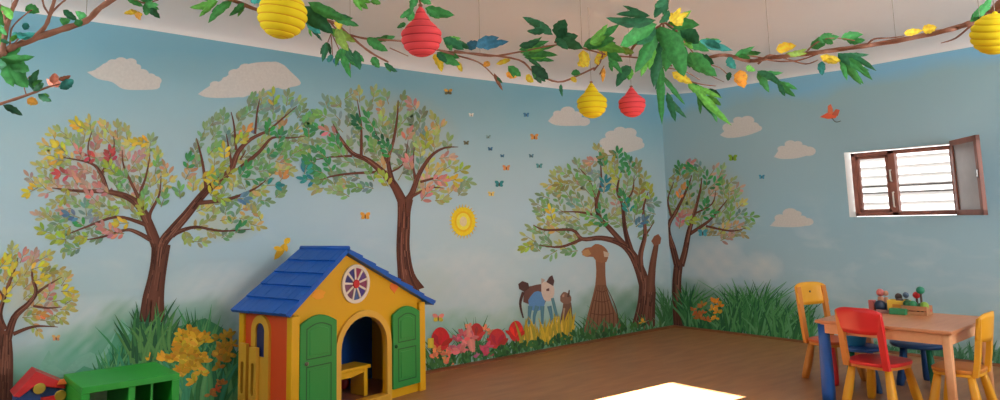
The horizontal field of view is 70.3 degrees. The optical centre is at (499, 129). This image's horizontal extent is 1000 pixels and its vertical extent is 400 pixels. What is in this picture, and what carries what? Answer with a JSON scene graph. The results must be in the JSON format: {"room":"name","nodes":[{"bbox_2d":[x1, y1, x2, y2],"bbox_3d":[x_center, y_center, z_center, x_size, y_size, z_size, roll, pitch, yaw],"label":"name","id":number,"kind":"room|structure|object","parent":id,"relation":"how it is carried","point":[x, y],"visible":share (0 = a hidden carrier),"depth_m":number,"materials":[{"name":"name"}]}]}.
{"room":"kindergarten playroom","nodes":[
{"label":"kindergarten playroom","id":0,"kind":"room"},
{"bbox_2d":[0,11,672,399],"bbox_3d":[-1.242,0.653,5.717,8.388,2.700,0.134,4,-9,-39],"label":"wall","id":1,"kind":"structure","parent":0,"point":[151,194],"depth_m":5.36,"materials":[{"name":"paint"}]},
{"bbox_2d":[426,325,999,373],"bbox_3d":[1.026,1.580,2.763,8.268,0.006,7.079,4,-9,-39],"label":"trim","id":2,"kind":"structure","parent":1,"relation":"attached to","point":[670,326],"depth_m":6.86,"materials":[{"name":"brown wood"}]},
{"bbox_2d":[0,0,997,94],"bbox_3d":[0.965,-1.064,3.168,8.568,0.245,7.380,4,-9,-39],"label":"ceiling","id":3,"kind":"structure","parent":0,"point":[738,24],"depth_m":5.42,"materials":[{"name":"paint"}]},
{"bbox_2d":[0,0,115,87],"bbox_3d":[-1.808,-0.598,2.930,0.169,0.887,0.485,-8,-10,44],"label":"branch","id":4,"kind":"object","parent":3,"relation":"hanging from","point":[13,68],"visible":1,"depth_m":2.82,"materials":[{"name":"green plant"}]},
{"bbox_2d":[0,70,73,115],"bbox_3d":[-1.883,-0.143,2.867,0.287,0.191,0.146,2,-8,-25],"label":"twig","id":5,"kind":"object","parent":4,"relation":"hanging from","point":[54,80],"visible":0.98,"depth_m":2.85,"materials":[{"name":"green plant"}]},
{"bbox_2d":[27,97,37,104],"bbox_3d":[-1.873,-0.113,2.846,0.038,0.036,0.006,2,-8,-28],"label":"flower","id":6,"kind":"object","parent":5,"relation":"on","point":[31,101],"depth_m":2.84,"materials":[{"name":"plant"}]},
{"bbox_2d":[47,73,60,87],"bbox_3d":[-1.825,-0.195,2.908,0.048,0.048,0.148,4,-9,-39],"label":"flower","id":7,"kind":"object","parent":5,"relation":"on","point":[54,80],"depth_m":2.89,"materials":[{"name":"pink plant"}]},
{"bbox_2d":[124,0,159,19],"bbox_3d":[-1.592,-0.745,3.150,0.162,0.553,0.130,2,-8,-23],"label":"twig","id":8,"kind":"object","parent":3,"relation":"hanging from","point":[149,6],"visible":1,"depth_m":3.13,"materials":[{"name":"green plant"}]},
{"bbox_2d":[124,9,141,19],"bbox_3d":[-1.602,-0.500,3.111,0.101,0.059,0.037,-5,-8,25],"label":"flower","id":9,"kind":"object","parent":8,"relation":"on","point":[137,14],"depth_m":3.11,"materials":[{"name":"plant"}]},
{"bbox_2d":[257,0,307,38],"bbox_3d":[-0.936,-0.717,3.068,0.209,0.663,0.208,4,-9,-39],"label":"paper lantern","id":10,"kind":"object","parent":3,"relation":"hanging from","point":[280,19],"visible":1,"depth_m":2.97,"materials":[{"name":"yellow paper"}]},
{"bbox_2d":[190,0,594,95],"bbox_3d":[-0.349,-0.628,3.943,1.600,0.650,2.205,-3,-7,11],"label":"vine","id":11,"kind":"object","parent":3,"relation":"hanging from","point":[318,14],"visible":0.95,"depth_m":3.84,"materials":[{"name":"green plant"}]},
{"bbox_2d":[334,22,342,29],"bbox_3d":[-0.770,-0.497,3.402,0.025,0.056,0.076,4,-9,-39],"label":"flower","id":12,"kind":"object","parent":11,"relation":"on","point":[338,25],"depth_m":3.41,"materials":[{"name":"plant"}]},
{"bbox_2d":[433,54,443,71],"bbox_3d":[-0.367,-0.394,4.228,0.070,0.095,0.056,2,-8,-24],"label":"leaf","id":13,"kind":"object","parent":11,"relation":"on","point":[439,63],"depth_m":4.24,"materials":[{"name":"yellow plant"}]},
{"bbox_2d":[457,62,462,70],"bbox_3d":[-0.246,-0.386,4.373,0.012,0.080,0.097,2,-8,-26],"label":"leaf","id":14,"kind":"object","parent":11,"relation":"on","point":[459,67],"depth_m":4.37,"materials":[{"name":"yellow plant"}]},
{"bbox_2d":[483,61,489,66],"bbox_3d":[-0.082,-0.409,4.439,0.046,0.044,0.019,-4,-8,19],"label":"flower","id":15,"kind":"object","parent":11,"relation":"on","point":[486,63],"depth_m":4.44,"materials":[{"name":"orange plant"}]},
{"bbox_2d":[497,58,509,64],"bbox_3d":[0.026,-0.424,4.409,0.126,0.037,0.017,-8,-10,43],"label":"leaf","id":16,"kind":"object","parent":11,"relation":"on","point":[503,61],"depth_m":4.42,"materials":[{"name":"yellow plant"}]},
{"bbox_2d":[506,72,515,78],"bbox_3d":[0.076,-0.370,4.837,0.096,0.047,0.013,4,-9,-39],"label":"flower","id":17,"kind":"object","parent":11,"relation":"on","point":[508,74],"depth_m":4.83,"materials":[{"name":"orange plant"}]},
{"bbox_2d":[526,74,532,82],"bbox_3d":[0.198,-0.344,4.799,0.059,0.059,0.011,-5,-8,28],"label":"flower","id":18,"kind":"object","parent":11,"relation":"on","point":[529,78],"depth_m":4.80,"materials":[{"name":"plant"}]},
{"bbox_2d":[401,4,441,56],"bbox_3d":[-0.389,-0.680,3.490,0.198,0.658,0.198,4,-9,-39],"label":"paper lantern","id":19,"kind":"object","parent":3,"relation":"hanging from","point":[421,37],"visible":0.97,"depth_m":3.40,"materials":[{"name":"red paper"}]},
{"bbox_2d":[577,16,606,117],"bbox_3d":[0.623,-0.465,4.906,0.205,0.782,0.205,4,-9,-39],"label":"paper lantern","id":20,"kind":"object","parent":3,"relation":"hanging from","point":[592,104],"visible":1,"depth_m":4.80,"materials":[{"name":"yellow paper"}]},
{"bbox_2d":[523,0,732,125],"bbox_3d":[0.811,-0.512,4.170,1.053,0.882,2.077,-4,-8,17],"label":"vine","id":21,"kind":"object","parent":3,"relation":"hanging from","point":[670,49],"visible":1,"depth_m":3.89,"materials":[{"name":"green plant"}]},
{"bbox_2d":[578,50,589,66],"bbox_3d":[0.498,-0.415,4.161,0.072,0.110,0.030,0,-7,-12],"label":"leaf","id":22,"kind":"object","parent":21,"relation":"on","point":[583,56],"depth_m":4.16,"materials":[{"name":"yellow plant"}]},
{"bbox_2d":[594,51,606,64],"bbox_3d":[0.592,-0.433,4.295,0.104,0.120,0.106,4,-9,-39],"label":"leaf","id":23,"kind":"object","parent":21,"relation":"on","point":[601,54],"depth_m":4.29,"materials":[{"name":"yellow plant"}]},
{"bbox_2d":[601,68,605,81],"bbox_3d":[0.677,-0.355,4.655,0.024,0.088,0.040,4,-9,-39],"label":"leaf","id":24,"kind":"object","parent":21,"relation":"on","point":[603,72],"depth_m":4.65,"materials":[{"name":"orange plant"}]},
{"bbox_2d":[621,47,633,54],"bbox_3d":[0.737,-0.458,4.114,0.088,0.056,0.008,-7,-9,36],"label":"leaf","id":25,"kind":"object","parent":21,"relation":"on","point":[629,51],"depth_m":4.11,"materials":[{"name":"green plant"}]},
{"bbox_2d":[669,7,688,25],"bbox_3d":[0.894,-0.575,3.602,0.062,0.080,0.196,-8,-10,43],"label":"flower","id":26,"kind":"object","parent":21,"relation":"on","point":[678,19],"depth_m":3.64,"materials":[{"name":"plant"}]},
{"bbox_2d":[672,71,691,83],"bbox_3d":[1.244,-0.355,4.848,0.130,0.095,0.020,-4,-8,17],"label":"flower","id":27,"kind":"object","parent":21,"relation":"on","point":[684,79],"depth_m":4.85,"materials":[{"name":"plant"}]},
{"bbox_2d":[618,9,645,116],"bbox_3d":[0.910,-0.468,4.973,0.186,0.773,0.186,4,-9,-39],"label":"paper lantern","id":28,"kind":"object","parent":3,"relation":"hanging from","point":[632,104],"visible":1,"depth_m":4.87,"materials":[{"name":"red paper"}]},
{"bbox_2d":[709,0,999,96],"bbox_3d":[2.065,-0.640,4.296,1.856,0.660,1.100,-8,-10,42],"label":"vine","id":29,"kind":"object","parent":3,"relation":"hanging from","point":[849,62],"visible":0.93,"depth_m":4.38,"materials":[{"name":"green plant"}]},
{"bbox_2d":[734,70,747,87],"bbox_3d":[1.656,-0.348,4.857,0.106,0.125,0.087,4,-9,-39],"label":"flower","id":30,"kind":"object","parent":29,"relation":"on","point":[740,77],"depth_m":4.84,"materials":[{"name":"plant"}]},
{"bbox_2d":[776,42,795,52],"bbox_3d":[1.728,-0.501,4.332,0.102,0.066,0.118,0,-7,-9],"label":"flower","id":31,"kind":"object","parent":29,"relation":"on","point":[784,47],"depth_m":4.31,"materials":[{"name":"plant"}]},
{"bbox_2d":[820,54,839,63],"bbox_3d":[2.104,-0.440,4.467,0.190,0.069,0.081,0,-7,-10],"label":"flower","id":32,"kind":"object","parent":29,"relation":"on","point":[830,59],"depth_m":4.47,"materials":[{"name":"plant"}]},
{"bbox_2d":[904,28,921,35],"bbox_3d":[2.320,-0.546,3.993,0.127,0.041,0.022,1,-7,-15],"label":"flower","id":33,"kind":"object","parent":29,"relation":"on","point":[910,32],"depth_m":3.99,"materials":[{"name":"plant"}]},
{"bbox_2d":[922,24,936,33],"bbox_3d":[2.328,-0.545,3.848,0.071,0.051,0.015,-7,-9,38],"label":"flower","id":34,"kind":"object","parent":29,"relation":"on","point":[928,28],"depth_m":3.85,"materials":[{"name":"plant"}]},
{"bbox_2d":[969,0,999,54],"bbox_3d":[2.275,-0.721,3.317,0.193,0.755,0.192,4,-9,-39],"label":"paper lantern","id":35,"kind":"object","parent":3,"relation":"hanging from","point":[984,34],"visible":1,"depth_m":3.24,"materials":[{"name":"yellow paper"}]},
{"bbox_2d":[392,327,999,399],"bbox_3d":[1.034,1.651,2.825,8.568,0.120,7.380,4,-9,-39],"label":"floor","id":36,"kind":"structure","parent":0,"point":[675,363],"depth_m":5.59,"materials":[{"name":"brown wood"}]},
{"bbox_2d":[10,367,66,399],"bbox_3d":[-2.585,1.585,3.967,0.247,0.482,0.214,4,-9,-39],"label":"house","id":37,"kind":"object","parent":36,"relation":"on","point":[36,384],"visible":1,"depth_m":3.93,"materials":[{"name":"red plastic"}]},
{"bbox_2d":[64,362,179,399],"bbox_3d":[-2.157,1.608,4.031,0.488,0.430,0.493,5,-9,-41],"label":"shelf","id":38,"kind":"object","parent":36,"relation":"on","point":[150,380],"visible":0.93,"depth_m":4.00,"materials":[{"name":"green plastic"}]},
{"bbox_2d":[230,246,435,399],"bbox_3d":[-1.147,1.380,5.093,0.630,1.096,1.358,-7,-9,38],"label":"playhouse","id":39,"kind":"object","parent":36,"relation":"on","point":[324,308],"visible":1,"depth_m":4.79,"materials":[{"name":"yellow plastic"}]},
{"bbox_2d":[341,379,348,388],"bbox_3d":[-1.158,1.884,5.266,0.080,0.080,0.080,4,-9,-39],"label":"ball","id":40,"kind":"object","parent":39,"relation":"on","point":[344,382],"visible":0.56,"depth_m":5.24,"materials":[{"name":"red plastic"}]},
{"bbox_2d":[341,361,370,395],"bbox_3d":[-1.110,1.780,4.987,0.180,0.215,0.380,-7,-9,38],"label":"bench","id":41,"kind":"object","parent":39,"relation":"on","point":[357,371],"visible":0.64,"depth_m":5.06,"materials":[{"name":"yellow plastic"}]},
{"bbox_2d":[794,281,866,385],"bbox_3d":[2.485,1.522,5.372,0.340,0.700,0.365,2,-8,-22],"label":"child chair","id":42,"kind":"object","parent":36,"relation":"on","point":[807,293],"visible":0.68,"depth_m":5.44,"materials":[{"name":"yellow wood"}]},
{"bbox_2d":[847,343,882,393],"bbox_3d":[2.553,1.676,5.010,0.259,0.300,0.259,-7,-9,35],"label":"stool","id":43,"kind":"object","parent":36,"relation":"on","point":[869,347],"visible":0.49,"depth_m":4.92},
{"bbox_2d":[846,335,865,345],"bbox_3d":[2.520,1.464,5.047,0.184,0.130,0.184,4,-9,-39],"label":"tub","id":44,"kind":"object","parent":43,"relation":"on","point":[851,340],"visible":0.49,"depth_m":4.98,"materials":[{"name":"blue plastic"}]},
{"bbox_2d":[834,307,922,399],"bbox_3d":[2.412,1.452,4.557,0.415,0.638,0.354,3,-9,-34],"label":"child chair","id":45,"kind":"object","parent":36,"relation":"on","point":[862,321],"visible":1,"depth_m":4.50,"materials":[{"name":"red wood"}]},
{"bbox_2d":[815,308,994,399],"bbox_3d":[2.671,1.514,4.676,0.790,0.530,0.813,5,-10,-41],"label":"table","id":46,"kind":"object","parent":36,"relation":"on","point":[946,330],"visible":0.55,"depth_m":4.47,"materials":[{"name":"brown wood"}]},
{"bbox_2d":[868,300,875,310],"bbox_3d":[2.676,1.263,5.104,0.040,0.075,0.040,4,-9,-39],"label":"block","id":47,"kind":"object","parent":46,"relation":"on","point":[871,303],"visible":0.74,"depth_m":5.09,"materials":[{"name":"red wood"}]},
{"bbox_2d":[874,300,885,309],"bbox_3d":[2.706,1.254,5.053,0.078,0.078,0.078,4,-9,-39],"label":"ball","id":48,"kind":"object","parent":46,"relation":"on","point":[879,304],"visible":0.77,"depth_m":5.03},
{"bbox_2d":[876,289,883,300],"bbox_3d":[2.750,1.226,5.129,0.055,0.150,0.055,4,-9,-39],"label":"doll","id":49,"kind":"object","parent":46,"relation":"on","point":[879,292],"visible":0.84,"depth_m":5.12},
{"bbox_2d":[876,309,888,313],"bbox_3d":[2.686,1.271,4.957,0.110,0.022,0.030,-8,-10,42],"label":"block","id":50,"kind":"object","parent":46,"relation":"on","point":[877,310],"visible":0.77,"depth_m":4.95,"materials":[{"name":"wood"}]},
{"bbox_2d":[884,291,888,302],"bbox_3d":[2.779,1.229,5.108,0.038,0.138,0.038,4,-9,-39],"label":"doll","id":51,"kind":"object","parent":46,"relation":"on","point":[886,293],"visible":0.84,"depth_m":5.10},
{"bbox_2d":[889,307,907,314],"bbox_3d":[2.743,1.252,4.890,0.060,0.040,0.105,5,-10,-43],"label":"block","id":52,"kind":"object","parent":46,"relation":"on","point":[897,311],"visible":1,"depth_m":4.87,"materials":[{"name":"green wood"}]},
{"bbox_2d":[895,293,901,298],"bbox_3d":[2.841,1.228,5.057,0.050,0.124,0.050,4,-9,-39],"label":"doll","id":53,"kind":"object","parent":46,"relation":"on","point":[897,295],"visible":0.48,"depth_m":5.05},
{"bbox_2d":[887,299,910,310],"bbox_3d":[2.799,1.239,4.978,0.092,0.085,0.130,5,-10,-43],"label":"toy box","id":54,"kind":"object","parent":46,"relation":"on","point":[891,303],"visible":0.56,"depth_m":4.96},
{"bbox_2d":[903,292,908,299],"bbox_3d":[2.867,1.215,5.010,0.042,0.136,0.042,4,-9,-39],"label":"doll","id":55,"kind":"object","parent":46,"relation":"on","point":[905,294],"visible":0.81,"depth_m":5.00,"materials":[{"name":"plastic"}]},
{"bbox_2d":[901,305,932,315],"bbox_3d":[2.857,1.236,4.870,0.120,0.060,0.160,5,-10,-42],"label":"crate","id":56,"kind":"object","parent":46,"relation":"on","point":[914,309],"visible":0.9,"depth_m":4.82,"materials":[{"name":"brown wood"}]},
{"bbox_2d":[903,300,909,305],"bbox_3d":[2.811,1.204,4.895,0.060,0.060,0.060,4,-9,-39],"label":"ball","id":57,"kind":"object","parent":56,"relation":"in","point":[906,302],"visible":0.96,"depth_m":4.88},
{"bbox_2d":[910,301,916,305],"bbox_3d":[2.833,1.202,4.871,0.056,0.056,0.056,4,-9,-39],"label":"ball","id":58,"kind":"object","parent":56,"relation":"in","point":[912,303],"visible":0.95,"depth_m":4.85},
{"bbox_2d":[912,292,919,311],"bbox_3d":[2.875,1.191,4.896,0.048,0.142,0.047,4,-9,-39],"label":"tree","id":59,"kind":"object","parent":56,"relation":"in","point":[916,295],"visible":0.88,"depth_m":4.89,"materials":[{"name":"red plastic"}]},
{"bbox_2d":[916,286,924,311],"bbox_3d":[2.878,1.165,4.851,0.054,0.182,0.053,4,-9,-39],"label":"tree","id":60,"kind":"object","parent":56,"relation":"in","point":[920,290],"visible":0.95,"depth_m":4.84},
{"bbox_2d":[920,302,928,307],"bbox_3d":[2.876,1.195,4.813,0.054,0.054,0.054,4,-9,-39],"label":"ball","id":61,"kind":"object","parent":56,"relation":"in","point":[922,304],"visible":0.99,"depth_m":4.80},
{"bbox_2d":[889,340,942,385],"bbox_3d":[3.023,1.675,5.100,0.380,0.300,0.380,4,-9,-39],"label":"stool","id":62,"kind":"object","parent":36,"relation":"on","point":[927,359],"visible":0.64,"depth_m":5.06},
{"bbox_2d":[929,311,997,399],"bbox_3d":[2.806,1.413,4.300,0.340,0.630,0.353,5,-10,-41],"label":"child chair","id":63,"kind":"object","parent":36,"relation":"on","point":[984,326],"visible":0.88,"depth_m":4.22,"materials":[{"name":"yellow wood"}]},
{"bbox_2d":[662,47,999,363],"bbox_3d":[4.205,0.502,5.639,0.169,2.700,7.200,4,-9,-39],"label":"wall","id":64,"kind":"structure","parent":0,"point":[760,206],"depth_m":6.87,"materials":[{"name":"paint"}]},
{"bbox_2d":[851,135,987,215],"bbox_3d":[3.704,0.437,6.197,0.427,0.625,1.327,1,-8,-20],"label":"window","id":65,"kind":"structure","parent":64,"relation":"in","point":[876,185],"depth_m":6.31,"materials":[{"name":"brown wood"}]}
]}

